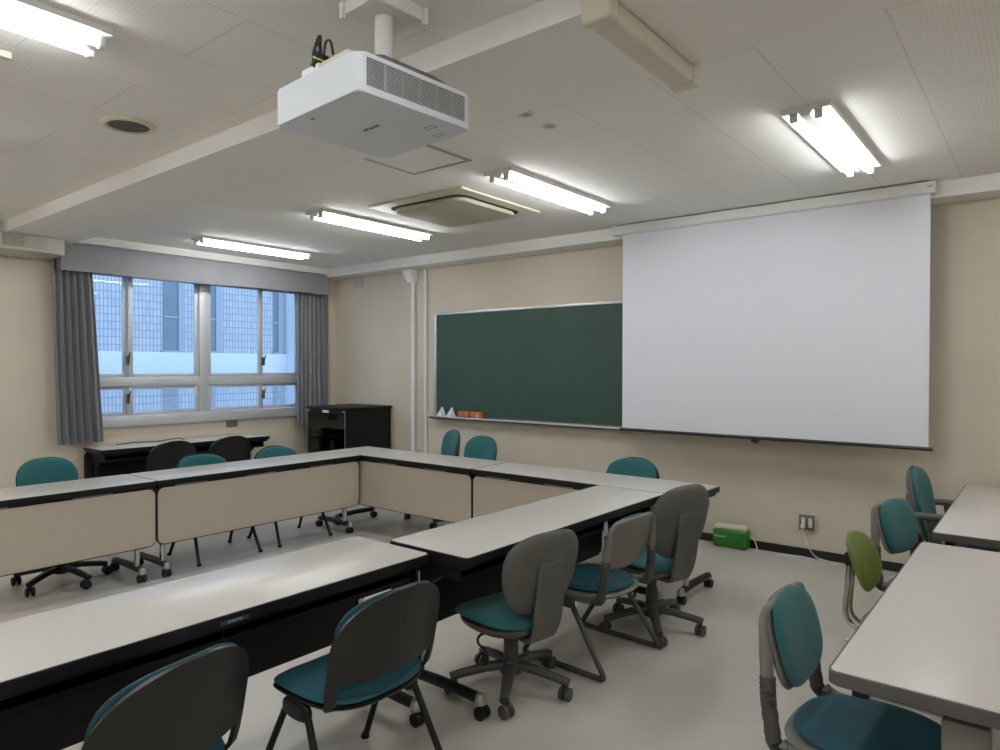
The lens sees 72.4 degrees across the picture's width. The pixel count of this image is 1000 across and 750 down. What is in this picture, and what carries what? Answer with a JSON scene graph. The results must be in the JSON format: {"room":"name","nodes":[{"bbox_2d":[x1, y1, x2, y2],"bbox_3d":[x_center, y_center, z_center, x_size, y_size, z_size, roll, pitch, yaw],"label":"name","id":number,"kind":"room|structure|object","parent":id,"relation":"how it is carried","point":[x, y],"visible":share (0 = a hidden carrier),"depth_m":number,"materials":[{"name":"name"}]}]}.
{"room":"seminar classroom","nodes":[
{"label":"seminar classroom","id":0,"kind":"room"},
{"bbox_2d":[0,255,306,488],"bbox_3d":[-5.445,0.051,5.279,0.200,2.750,10.007,1,1,39],"label":"wall","id":1,"kind":"structure","parent":0,"point":[28,422],"depth_m":6.45,"materials":[{"name":"paint"}]},
{"bbox_2d":[0,231,64,259],"bbox_3d":[-4.930,-1.155,5.377,0.458,0.148,2.525,1,1,39],"label":"air conditioner","id":2,"kind":"object","parent":1,"relation":"attached to","point":[13,244],"visible":1,"depth_m":6.06,"materials":[{"name":"grey"}]},
{"bbox_2d":[2,232,23,246],"bbox_3d":[-4.217,-1.170,5.917,0.014,0.104,0.160,1,1,39],"label":"grille","id":3,"kind":"object","parent":2,"relation":"attached to","point":[9,239],"depth_m":5.91,"materials":[{"name":"beige"}]},
{"bbox_2d":[26,237,46,249],"bbox_3d":[-4.108,-1.172,6.053,0.014,0.104,0.160,1,1,39],"label":"grille","id":4,"kind":"object","parent":2,"relation":"attached to","point":[32,243],"depth_m":6.04,"materials":[{"name":"beige metal"}]},
{"bbox_2d":[56,243,327,294],"bbox_3d":[-3.244,-1.136,7.656,0.233,0.272,3.050,1,1,39],"label":"valance","id":5,"kind":"object","parent":1,"relation":"attached to","point":[77,257],"visible":0.97,"depth_m":7.29,"materials":[{"name":"fabric"}]},
{"bbox_2d":[51,258,103,444],"bbox_3d":[-4.091,-0.281,6.621,0.087,1.895,0.460,1,1,39],"label":"curtain","id":6,"kind":"object","parent":5,"relation":"hanging from","point":[77,379],"visible":0.87,"depth_m":6.60,"materials":[{"name":"fabric"}]},
{"bbox_2d":[297,292,327,424],"bbox_3d":[-2.398,-0.313,8.729,0.088,1.875,0.472,1,1,39],"label":"curtain","id":7,"kind":"object","parent":5,"relation":"hanging from","point":[311,308],"visible":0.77,"depth_m":8.69,"materials":[{"name":"fabric"}]},
{"bbox_2d":[92,273,296,427],"bbox_3d":[-3.346,-0.288,7.754,0.145,1.625,2.760,1,1,39],"label":"window","id":8,"kind":"structure","parent":1,"relation":"in","point":[202,379],"depth_m":7.67,"materials":[{"name":"silver metal"}]},
{"bbox_2d":[76,237,328,274],"bbox_3d":[-3.216,-1.312,7.675,0.250,0.075,2.947,1,1,39],"label":"trim","id":9,"kind":"structure","parent":1,"relation":"attached to","point":[98,241],"depth_m":7.41,"materials":[{"name":"paint"}]},
{"bbox_2d":[226,421,237,426],"bbox_3d":[-3.136,0.572,7.992,0.008,0.070,0.140,1,1,39],"label":"wall plate","id":10,"kind":"object","parent":1,"relation":"attached to","point":[228,423],"visible":1,"depth_m":7.98,"materials":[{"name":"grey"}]},
{"bbox_2d":[326,280,334,404],"bbox_3d":[-2.247,0.031,9.059,0.050,2.577,0.107,1,1,39],"label":"trim","id":11,"kind":"structure","parent":1,"relation":"attached to","point":[330,298],"depth_m":9.03,"materials":[{"name":"paint"}]},
{"bbox_2d":[0,0,910,243],"bbox_3d":[-0.579,-1.247,3.294,9.850,0.095,0.580,1,1,39],"label":"ceiling beam","id":12,"kind":"structure","parent":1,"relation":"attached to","point":[541,54],"depth_m":2.76,"materials":[{"name":"paint"}]},
{"bbox_2d":[0,0,999,268],"bbox_3d":[-1.526,-1.356,2.114,10.250,0.150,10.407,1,1,39],"label":"ceiling","id":13,"kind":"structure","parent":0,"point":[918,81],"depth_m":3.46,"materials":[{"name":"paint"}]},
{"bbox_2d":[0,49,11,60],"bbox_3d":[-2.068,-1.273,2.598,0.036,0.030,0.350,1,1,39],"label":"ceiling light","id":14,"kind":"object","parent":13,"relation":"attached to","point":[6,55],"depth_m":2.71,"materials":[{"name":"beige plastic"}]},
{"bbox_2d":[0,0,112,58],"bbox_3d":[-1.916,-1.248,2.117,0.224,0.068,1.255,1,1,39],"label":"ceiling light","id":15,"kind":"object","parent":13,"relation":"attached to","point":[34,19],"visible":1,"depth_m":2.44,"materials":[{"name":"white glass"}]},
{"bbox_2d":[100,116,155,134],"bbox_3d":[-1.925,-1.290,3.541,0.258,0.015,0.258,1,1,39],"label":"ceiling speaker","id":16,"kind":"object","parent":13,"relation":"attached to","point":[123,124],"visible":1,"depth_m":3.53,"materials":[{"name":"beige"}]},
{"bbox_2d":[191,236,312,259],"bbox_3d":[-2.536,-1.308,7.092,0.224,0.068,1.255,1,1,39],"label":"ceiling light","id":17,"kind":"object","parent":13,"relation":"attached to","point":[201,240],"visible":1,"depth_m":6.99,"materials":[{"name":"white glass"}]},
{"bbox_2d":[306,208,433,241],"bbox_3d":[-1.094,-1.292,5.965,0.224,0.068,1.255,1,1,39],"label":"ceiling light","id":18,"kind":"object","parent":13,"relation":"attached to","point":[325,215],"visible":1,"depth_m":5.84,"materials":[{"name":"white glass"}]},
{"bbox_2d":[278,0,467,156],"bbox_3d":[-0.429,-1.060,2.325,0.476,0.444,0.474,1,1,42],"label":"ceiling projector","id":19,"kind":"object","parent":13,"relation":"hanging from","point":[378,104],"visible":1,"depth_m":2.24,"materials":[{"name":"white plastic"}]},
{"bbox_2d":[367,56,464,120],"bbox_3d":[-0.257,-0.901,2.167,0.006,0.084,0.405,1,1,42],"label":"vent","id":20,"kind":"object","parent":19,"relation":"attached to","point":[385,78],"depth_m":2.15,"materials":[{"name":"white plastic"}]},
{"bbox_2d":[363,145,471,174],"bbox_3d":[-0.518,-1.301,4.104,0.494,0.004,0.494,1,1,39],"label":"ceiling hatch","id":21,"kind":"object","parent":13,"relation":"attached to","point":[427,158],"visible":0.59,"depth_m":4.14,"materials":[{"name":"white paint"}]},
{"bbox_2d":[368,186,539,227],"bbox_3d":[-0.353,-1.292,5.402,0.970,0.051,0.970,1,1,38],"label":"air conditioner","id":22,"kind":"object","parent":13,"relation":"attached to","point":[456,206],"depth_m":5.23,"materials":[{"name":"beige plastic"}]},
{"bbox_2d":[518,111,533,117],"bbox_3d":[0.128,-1.291,3.382,0.080,0.005,0.080,1,1,39],"label":"ceiling vent","id":23,"kind":"object","parent":13,"relation":"in","point":[529,113],"visible":0.87,"depth_m":3.38,"materials":[{"name":"grey"}]},
{"bbox_2d":[484,167,610,215],"bbox_3d":[0.377,-1.277,4.834,0.224,0.068,1.255,1,1,39],"label":"ceiling light","id":24,"kind":"object","parent":13,"relation":"attached to","point":[511,177],"visible":1,"depth_m":4.69,"materials":[{"name":"white glass"}]},
{"bbox_2d":[542,123,556,128],"bbox_3d":[0.258,-1.292,3.553,0.080,0.005,0.080,1,1,39],"label":"ceiling vent","id":25,"kind":"object","parent":13,"relation":"in","point":[549,125],"visible":1,"depth_m":3.55,"materials":[{"name":"grey"}]},
{"bbox_2d":[581,0,699,92],"bbox_3d":[0.519,-1.199,2.418,0.112,0.165,0.710,1,1,39],"label":"ceiling beam","id":26,"kind":"structure","parent":13,"relation":"attached to","point":[608,19],"depth_m":2.33,"materials":[{"name":"beige paint"}]},
{"bbox_2d":[612,180,937,450],"bbox_3d":[1.966,-0.390,5.340,2.448,1.849,0.086,1,1,39],"label":"screen","id":27,"kind":"object","parent":13,"relation":"hanging from","point":[803,320],"visible":1,"depth_m":5.17,"materials":[{"name":"white fabric"}]},
{"bbox_2d":[781,100,880,177],"bbox_3d":[1.853,-1.262,3.757,0.224,0.068,1.255,1,1,39],"label":"ceiling light","id":28,"kind":"object","parent":13,"relation":"attached to","point":[821,124],"visible":1,"depth_m":3.60,"materials":[{"name":"white glass"}]},
{"bbox_2d":[0,504,999,749],"bbox_3d":[-1.530,1.518,2.148,10.250,0.100,10.407,1,1,39],"label":"floor","id":29,"kind":"structure","parent":0,"point":[694,692],"depth_m":3.38,"materials":[{"name":"plastic"}]},
{"bbox_2d":[10,457,112,597],"bbox_3d":[-3.010,1.012,4.726,0.586,0.846,0.586,1,1,37],"label":"swivel chair","id":30,"kind":"object","parent":29,"relation":"on","point":[46,469],"visible":0.46,"depth_m":4.76,"materials":[{"name":"teal fabric"}]},
{"bbox_2d":[0,474,155,583],"bbox_3d":[-3.150,1.091,4.214,0.524,0.700,1.800,1,1,39],"label":"folding table","id":31,"kind":"object","parent":29,"relation":"on","point":[45,525],"visible":0.98,"depth_m":4.39,"materials":[{"name":"laminate"}]},
{"bbox_2d":[81,642,248,749],"bbox_3d":[-0.983,1.083,1.814,0.539,0.780,0.548,0,1,28],"label":"chair","id":32,"kind":"object","parent":29,"relation":"on","point":[191,702],"visible":1,"depth_m":1.67,"materials":[{"name":"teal plastic"}]},
{"bbox_2d":[206,739,220,749],"bbox_3d":[-0.856,1.022,1.747,0.058,0.067,0.380,0,1,28],"label":"cushion","id":33,"kind":"object","parent":32,"relation":"on","point":[217,745],"depth_m":1.89,"materials":[{"name":"teal fabric"}]},
{"bbox_2d":[146,440,195,471],"bbox_3d":[-3.322,1.021,6.748,0.539,0.780,0.548,1,1,39],"label":"chair","id":34,"kind":"object","parent":29,"relation":"on","point":[163,456],"visible":0.36,"depth_m":6.54,"materials":[{"name":"black plastic"}]},
{"bbox_2d":[84,433,269,478],"bbox_3d":[-3.361,1.054,7.292,0.506,0.700,1.800,1,1,39],"label":"folding table","id":35,"kind":"object","parent":29,"relation":"on","point":[114,459],"visible":0.42,"depth_m":6.92,"materials":[{"name":"metal"}]},
{"bbox_2d":[117,438,183,444],"bbox_3d":[-3.663,0.694,7.154,0.068,0.022,0.695,1,1,39],"label":"loose cable","id":36,"kind":"object","parent":35,"relation":"on","point":[172,438],"visible":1,"depth_m":7.18,"materials":[{"name":"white plastic"}]},
{"bbox_2d":[91,442,263,462],"bbox_3d":[-3.381,0.795,7.306,0.340,0.070,1.701,1,1,39],"label":"shelf","id":37,"kind":"object","parent":35,"relation":"attached to","point":[95,458],"depth_m":6.81,"materials":[{"name":"black metal"}]},
{"bbox_2d":[0,536,428,749],"bbox_3d":[-1.035,1.116,2.356,0.524,0.700,1.800,1,1,39],"label":"folding table","id":38,"kind":"object","parent":29,"relation":"on","point":[58,667],"visible":0.84,"depth_m":2.27,"materials":[{"name":"laminate"}]},
{"bbox_2d":[0,571,409,719],"bbox_3d":[-1.049,0.856,2.364,0.340,0.070,1.701,1,1,39],"label":"shelf","id":39,"kind":"object","parent":38,"relation":"attached to","point":[24,702],"depth_m":2.18,"materials":[{"name":"white laminate"}]},
{"bbox_2d":[167,453,262,566],"bbox_3d":[-2.291,1.038,5.470,0.539,0.780,0.548,1,1,39],"label":"chair","id":40,"kind":"object","parent":29,"relation":"on","point":[198,459],"visible":0.14,"depth_m":5.54,"materials":[{"name":"teal fabric"}]},
{"bbox_2d":[208,436,250,461],"bbox_3d":[-2.946,1.016,7.215,0.539,0.780,0.548,1,1,39],"label":"chair","id":41,"kind":"object","parent":29,"relation":"on","point":[231,448],"visible":0.35,"depth_m":7.05,"materials":[{"name":"black plastic"}]},
{"bbox_2d":[128,451,359,577],"bbox_3d":[-2.022,1.076,5.619,0.524,0.700,1.800,1,1,39],"label":"folding table","id":42,"kind":"object","parent":29,"relation":"on","point":[192,502],"visible":0.91,"depth_m":5.34,"materials":[{"name":"laminate"}]},
{"bbox_2d":[247,446,332,547],"bbox_3d":[-1.858,1.032,6.008,0.539,0.780,0.548,1,1,39],"label":"chair","id":43,"kind":"object","parent":29,"relation":"on","point":[269,451],"visible":0.21,"depth_m":6.08,"materials":[{"name":"teal fabric"}]},
{"bbox_2d":[306,404,391,452],"bbox_3d":[-1.838,0.882,8.326,0.756,1.026,0.712,1,1,39],"label":"equipment rack","id":44,"kind":"object","parent":29,"relation":"on","point":[335,426],"visible":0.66,"depth_m":8.09,"materials":[{"name":"black"}]},
{"bbox_2d":[265,580,441,749],"bbox_3d":[-0.508,1.077,2.396,0.539,0.780,0.548,1,1,39],"label":"chair","id":45,"kind":"object","parent":29,"relation":"on","point":[376,647],"visible":1,"depth_m":2.22,"materials":[{"name":"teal plastic"}]},
{"bbox_2d":[336,656,418,699],"bbox_3d":[-0.397,1.016,2.305,0.058,0.067,0.380,1,1,39],"label":"cushion","id":46,"kind":"object","parent":45,"relation":"on","point":[380,687],"depth_m":2.26,"materials":[{"name":"teal fabric"}]},
{"bbox_2d":[330,446,506,524],"bbox_3d":[-0.769,1.072,6.103,1.800,0.700,0.524,1,1,39],"label":"folding table","id":47,"kind":"object","parent":29,"relation":"on","point":[427,485],"visible":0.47,"depth_m":5.79,"materials":[{"name":"laminate"}]},
{"bbox_2d":[404,429,459,519],"bbox_3d":[-0.684,0.985,6.827,0.591,0.856,0.576,0,1,-24],"label":"swivel chair","id":48,"kind":"object","parent":29,"relation":"on","point":[450,443],"visible":0.27,"depth_m":6.91,"materials":[{"name":"teal fabric"}]},
{"bbox_2d":[429,435,496,528],"bbox_3d":[-0.311,1.000,6.304,0.598,0.841,0.577,1,1,44],"label":"swivel chair","id":49,"kind":"object","parent":29,"relation":"on","point":[478,447],"visible":0.17,"depth_m":6.45,"materials":[{"name":"teal fabric"}]},
{"bbox_2d":[443,529,577,720],"bbox_3d":[0.066,1.067,3.201,0.590,0.781,0.587,0,1,-40],"label":"swivel chair","id":50,"kind":"object","parent":29,"relation":"on","point":[537,572],"visible":0.95,"depth_m":2.99,"materials":[{"name":"grey plastic"}]},
{"bbox_2d":[390,485,663,720],"bbox_3d":[0.278,1.102,3.710,0.524,0.700,1.880,1,1,39],"label":"folding table","id":51,"kind":"object","parent":29,"relation":"on","point":[465,563],"visible":0.62,"depth_m":3.42,"materials":[{"name":"laminate"}]},
{"bbox_2d":[414,506,650,581],"bbox_3d":[0.264,0.842,3.718,0.340,0.070,1.781,1,1,39],"label":"shelf","id":52,"kind":"object","parent":51,"relation":"attached to","point":[434,568],"depth_m":3.07,"materials":[{"name":"white laminate"}]},
{"bbox_2d":[522,512,659,681],"bbox_3d":[0.490,1.074,3.575,0.529,0.755,0.550,1,1,42],"label":"chair","id":53,"kind":"object","parent":29,"relation":"on","point":[592,584],"visible":0.9,"depth_m":3.41,"materials":[{"name":"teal plastic"}]},
{"bbox_2d":[472,462,719,604],"bbox_3d":[0.639,1.087,4.972,1.800,0.700,0.524,1,1,39],"label":"folding table","id":54,"kind":"object","parent":29,"relation":"on","point":[499,487],"visible":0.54,"depth_m":5.00,"materials":[{"name":"laminate"}]},
{"bbox_2d":[606,457,659,478],"bbox_3d":[0.923,1.045,5.226,0.548,0.780,0.539,1,1,39],"label":"chair","id":55,"kind":"object","parent":29,"relation":"on","point":[630,466],"visible":0.2,"depth_m":5.38,"materials":[{"name":"teal fabric"}]},
{"bbox_2d":[598,484,708,648],"bbox_3d":[0.876,1.019,3.926,0.603,0.862,0.593,0,1,-34],"label":"swivel chair","id":56,"kind":"object","parent":29,"relation":"on","point":[680,513],"visible":0.81,"depth_m":3.71,"materials":[{"name":"grey plastic"}]},
{"bbox_2d":[713,522,749,549],"bbox_3d":[1.924,1.337,5.677,0.284,0.188,0.116,1,1,37],"label":"appliance","id":57,"kind":"object","parent":29,"relation":"on","point":[731,535],"visible":1,"depth_m":5.63,"materials":[{"name":"green plastic"}]},
{"bbox_2d":[750,524,836,565],"bbox_3d":[2.283,1.304,5.373,0.684,0.261,0.143,1,1,39],"label":"power cord","id":58,"kind":"object","parent":29,"relation":"on","point":[802,526],"visible":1,"depth_m":5.35,"materials":[{"name":"white plastic"}]},
{"bbox_2d":[759,581,940,749],"bbox_3d":[1.098,1.083,2.055,0.529,0.775,0.550,1,1,40],"label":"chair","id":59,"kind":"object","parent":29,"relation":"on","point":[790,634],"visible":1,"depth_m":2.05,"materials":[{"name":"teal fabric"}]},
{"bbox_2d":[842,530,942,715],"bbox_3d":[1.689,1.072,2.825,0.485,0.778,0.443,1,1,42],"label":"chair","id":60,"kind":"object","parent":29,"relation":"on","point":[862,559],"visible":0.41,"depth_m":2.94,"materials":[{"name":"green fabric"}]},
{"bbox_2d":[871,497,918,591],"bbox_3d":[2.228,1.060,3.459,0.550,0.790,0.529,0,1,-37],"label":"chair","id":61,"kind":"object","parent":29,"relation":"on","point":[893,521],"visible":0.41,"depth_m":3.54,"materials":[{"name":"teal fabric"}]},
{"bbox_2d":[829,542,999,749],"bbox_3d":[1.627,1.121,2.279,0.600,0.700,1.700,1,1,39],"label":"folding table","id":62,"kind":"object","parent":29,"relation":"on","point":[930,642],"visible":1,"depth_m":1.94,"materials":[{"name":"laminate"}]},
{"bbox_2d":[906,465,999,551],"bbox_3d":[2.692,1.002,3.950,0.588,0.902,0.622,1,1,42],"label":"swivel chair","id":63,"kind":"object","parent":29,"relation":"on","point":[920,497],"visible":0.41,"depth_m":3.98,"materials":[{"name":"teal fabric"}]},
{"bbox_2d":[932,484,999,551],"bbox_3d":[2.873,1.104,3.808,0.600,0.700,1.760,1,1,39],"label":"folding table","id":64,"kind":"object","parent":29,"relation":"on","point":[973,518],"visible":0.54,"depth_m":3.55,"materials":[{"name":"laminate"}]},
{"bbox_2d":[335,197,999,563],"bbox_3d":[1.669,0.051,6.109,10.250,2.750,0.200,1,1,39],"label":"wall","id":65,"kind":"structure","parent":0,"point":[764,485],"depth_m":5.69,"materials":[{"name":"paint"}]},
{"bbox_2d":[353,277,362,288],"bbox_3d":[-1.824,-1.182,8.770,0.190,0.142,0.008,1,1,39],"label":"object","id":66,"kind":"structure","parent":65,"relation":"attached to","point":[357,282],"depth_m":8.77,"materials":[{"name":"grey"}]},
{"bbox_2d":[402,269,416,451],"bbox_3d":[-1.074,0.077,8.120,0.145,2.642,0.098,1,1,39],"label":"conduit","id":67,"kind":"object","parent":65,"relation":"attached to","point":[410,275],"visible":0.78,"depth_m":8.09,"materials":[{"name":"white plastic"}]},
{"bbox_2d":[423,269,426,452],"bbox_3d":[-0.873,0.079,7.999,0.049,2.642,0.049,1,1,39],"label":"conduit","id":68,"kind":"object","parent":65,"relation":"attached to","point":[425,270],"visible":0.83,"depth_m":7.98,"materials":[{"name":"white plastic"}]},
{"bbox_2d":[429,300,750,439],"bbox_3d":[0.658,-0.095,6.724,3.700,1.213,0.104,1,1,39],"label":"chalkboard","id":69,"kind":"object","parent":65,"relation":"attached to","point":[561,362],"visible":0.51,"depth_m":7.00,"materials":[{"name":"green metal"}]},
{"bbox_2d":[436,407,445,415],"bbox_3d":[-0.674,0.420,7.785,0.065,0.115,0.125,0,1,-39],"label":"card prism","id":70,"kind":"object","parent":69,"relation":"on","point":[441,412],"visible":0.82,"depth_m":7.76,"materials":[{"name":"white paper"}]},
{"bbox_2d":[446,407,455,416],"bbox_3d":[-0.557,0.421,7.691,0.065,0.115,0.125,0,1,-39],"label":"card prism","id":71,"kind":"object","parent":69,"relation":"on","point":[451,413],"visible":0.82,"depth_m":7.66,"materials":[{"name":"white paper"}]},
{"bbox_2d":[458,411,470,417],"bbox_3d":[-0.389,0.441,7.560,0.166,0.078,0.058,1,1,43],"label":"box","id":72,"kind":"object","parent":69,"relation":"on","point":[466,414],"visible":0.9,"depth_m":7.53,"materials":[{"name":"orange cardboard"}]},
{"bbox_2d":[470,412,483,418],"bbox_3d":[-0.249,0.443,7.447,0.166,0.078,0.058,1,1,40],"label":"box","id":73,"kind":"object","parent":69,"relation":"on","point":[480,415],"visible":0.94,"depth_m":7.41,"materials":[{"name":"orange"}]},
{"bbox_2d":[429,415,750,439],"bbox_3d":[0.657,0.495,6.731,3.700,0.033,0.104,1,1,39],"label":"chalk tray","id":74,"kind":"object","parent":69,"relation":"on","point":[430,416],"depth_m":6.86,"materials":[{"name":"silver metal"}]},
{"bbox_2d":[327,173,999,279],"bbox_3d":[1.528,-1.269,5.916,9.850,0.107,0.255,1,1,39],"label":"trim","id":75,"kind":"structure","parent":65,"relation":"attached to","point":[981,187],"depth_m":6.76,"materials":[{"name":"paint"}]},
{"bbox_2d":[699,532,903,571],"bbox_3d":[1.601,1.393,6.043,9.850,0.066,0.012,1,1,39],"label":"baseboard","id":76,"kind":"structure","parent":65,"relation":"attached to","point":[835,557],"depth_m":5.40,"materials":[{"name":"black"}]},
{"bbox_2d":[798,512,816,530],"bbox_3d":[2.415,1.155,5.368,0.132,0.130,0.038,1,1,39],"label":"wall outlet","id":77,"kind":"object","parent":65,"relation":"attached to","point":[809,520],"visible":1,"depth_m":5.35,"materials":[{"name":"beige plastic"}]},
{"bbox_2d":[808,518,811,527],"bbox_3d":[2.425,1.158,5.340,0.028,0.072,0.005,1,1,39],"label":"socket","id":78,"kind":"object","parent":77,"relation":"attached to","point":[809,519],"depth_m":5.34,"materials":[{"name":"white plastic"}]},
{"label":"outside","id":79,"kind":"structure","parent":0,"visible":0},
{"bbox_3d":[-12.350,2.459,22.781,32.250,0.100,60.000,1,1,39],"label":"ground","id":80,"kind":"structure","parent":79,"visible":0},
{"bbox_2d":[92,275,293,412],"bbox_3d":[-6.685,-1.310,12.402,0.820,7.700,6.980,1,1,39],"label":"window glass","id":81,"kind":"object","parent":80,"relation":"on","point":[162,310],"visible":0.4,"depth_m":13.15,"materials":[{"name":"glass"}]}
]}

